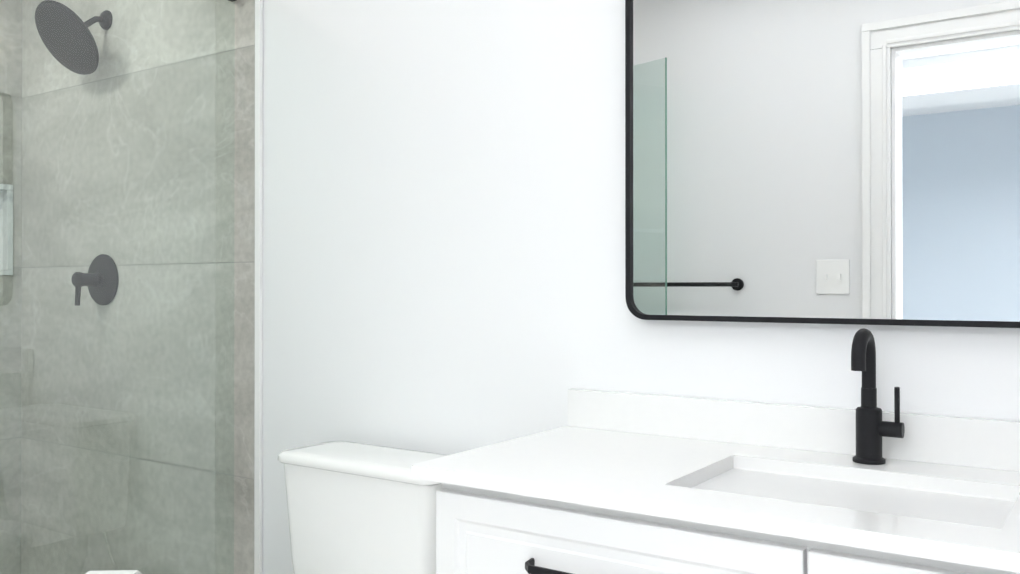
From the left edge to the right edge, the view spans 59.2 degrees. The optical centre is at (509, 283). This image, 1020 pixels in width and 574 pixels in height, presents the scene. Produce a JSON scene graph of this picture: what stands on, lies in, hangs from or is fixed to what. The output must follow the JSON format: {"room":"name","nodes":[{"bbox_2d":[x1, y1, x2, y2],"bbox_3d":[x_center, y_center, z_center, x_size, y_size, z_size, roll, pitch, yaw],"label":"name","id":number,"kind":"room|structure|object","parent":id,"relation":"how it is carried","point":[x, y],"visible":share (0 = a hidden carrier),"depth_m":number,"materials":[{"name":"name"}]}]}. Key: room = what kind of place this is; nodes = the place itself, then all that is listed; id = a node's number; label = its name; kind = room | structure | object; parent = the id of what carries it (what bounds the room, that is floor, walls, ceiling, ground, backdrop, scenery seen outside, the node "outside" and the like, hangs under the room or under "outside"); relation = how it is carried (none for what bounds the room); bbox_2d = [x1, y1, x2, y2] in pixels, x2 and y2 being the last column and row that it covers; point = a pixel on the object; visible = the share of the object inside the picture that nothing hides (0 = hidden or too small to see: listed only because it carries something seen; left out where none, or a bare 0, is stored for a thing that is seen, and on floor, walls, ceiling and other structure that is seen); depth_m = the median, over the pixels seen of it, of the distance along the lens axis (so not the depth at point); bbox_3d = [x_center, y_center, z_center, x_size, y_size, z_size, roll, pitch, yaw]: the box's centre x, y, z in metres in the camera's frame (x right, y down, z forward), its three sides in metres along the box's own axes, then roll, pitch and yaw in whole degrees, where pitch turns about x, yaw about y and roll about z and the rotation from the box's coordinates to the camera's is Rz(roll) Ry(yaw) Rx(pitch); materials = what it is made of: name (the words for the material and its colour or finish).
{"room":"bathroom","nodes":[
{"label":"bathroom","id":0,"kind":"room"},
{"bbox_2d":[262,0,1019,573],"bbox_3d":[-0.334,-0.029,2.323,4.012,2.440,0.120,0,0,34],"label":"wall","id":1,"kind":"structure","parent":0,"point":[444,226],"depth_m":2.08,"materials":[{"name":"white paint"}]},
{"bbox_2d":[625,0,1019,327],"bbox_3d":[0.638,-0.316,1.567,0.956,0.773,0.029,0,0,34],"label":"mirror","id":2,"kind":"object","parent":1,"relation":"attached to","point":[856,162],"visible":0.94,"depth_m":1.61,"materials":[{"name":"black mirror"}]},
{"bbox_3d":[-0.938,1.229,-0.642,6.350,0.100,5.750,0,0,34],"label":"floor","id":3,"kind":"structure","parent":0,"visible":0},
{"bbox_2d":[85,570,141,573],"bbox_3d":[-0.919,0.907,1.944,0.234,0.565,0.217,0,0,34],"label":"toilet paper stand","id":4,"kind":"object","parent":3,"relation":"on","point":[116,572],"visible":1,"depth_m":1.95,"materials":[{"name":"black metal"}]},
{"bbox_2d":[278,441,447,573],"bbox_3d":[-0.476,0.790,1.849,0.537,0.798,0.814,0,0,34],"label":"toilet","id":5,"kind":"object","parent":3,"relation":"on","point":[356,508],"visible":0.65,"depth_m":1.98,"materials":[{"name":"white ceramic"}]},
{"bbox_2d":[411,420,1019,573],"bbox_3d":[0.501,0.744,1.353,1.260,0.886,0.532,0,0,34],"label":"bathroom vanity","id":6,"kind":"object","parent":3,"relation":"on","point":[607,482],"depth_m":1.37,"materials":[{"name":"white stone"}]},
{"bbox_2d":[568,388,1019,463],"bbox_3d":[0.503,0.262,1.359,1.260,0.078,0.523,0,0,34],"label":"backsplash","id":7,"kind":"structure","parent":6,"relation":"on","point":[977,438],"depth_m":1.64,"materials":[{"name":"white stone"}]},
{"bbox_2d":[851,328,904,464],"bbox_3d":[0.603,0.187,1.488,0.080,0.228,0.110,0,0,34],"label":"faucet","id":8,"kind":"object","parent":6,"relation":"on","point":[872,428],"visible":0.96,"depth_m":1.50,"materials":[{"name":"black metal"}]},
{"bbox_3d":[-1.259,1.139,1.801,0.135,0.100,1.754,0,0,34],"label":"sill","id":9,"kind":"structure","parent":3,"relation":"on","visible":0},
{"bbox_3d":[-1.259,1.079,1.801,0.149,0.020,1.754,0,0,34],"label":"cap","id":10,"kind":"object","parent":9,"relation":"on","visible":0},
{"bbox_2d":[0,0,235,573],"bbox_3d":[-1.036,0.098,2.164,0.024,1.944,0.908,0,0,34],"label":"glass panel","id":11,"kind":"object","parent":10,"relation":"on","point":[96,240],"visible":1,"depth_m":2.25,"materials":[{"name":"clear glass"}]},
{"bbox_3d":[-2.417,-0.028,2.530,0.338,2.440,1.885,0,0,34],"label":"wall","id":12,"kind":"structure","parent":0,"visible":0},
{"bbox_2d":[0,184,12,274],"bbox_3d":[-2.190,-0.193,2.615,0.090,0.320,1.410,0,0,34],"label":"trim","id":13,"kind":"structure","parent":12,"relation":"attached to","point":[8,219],"depth_m":3.16,"materials":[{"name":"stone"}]},
{"bbox_2d":[0,0,254,573],"bbox_3d":[-1.756,-0.030,2.152,1.345,2.440,1.765,0,0,34],"label":"shower wall tiles","id":14,"kind":"structure","parent":12,"relation":"attached to","point":[240,442],"depth_m":2.81,"materials":[{"name":"grey tile"}]},
{"bbox_2d":[35,0,112,74],"bbox_3d":[-1.362,-0.774,2.814,0.244,0.219,0.210,0,0,34],"label":"shower head","id":15,"kind":"object","parent":14,"relation":"attached to","point":[68,31],"depth_m":2.78},
{"bbox_2d":[71,254,118,305],"bbox_3d":[-1.343,-0.014,2.866,0.166,0.166,0.098,0,0,34],"label":"shower valve","id":16,"kind":"object","parent":14,"relation":"attached to","point":[93,273],"depth_m":2.87,"materials":[{"name":"black metal"}]},
{"bbox_2d":[254,0,262,573],"bbox_3d":[-1.191,-0.031,1.767,0.022,2.440,1.764,0,0,34],"label":"trim","id":17,"kind":"structure","parent":12,"relation":"attached to","point":[258,285],"depth_m":2.48,"materials":[{"name":"white"}]}
]}

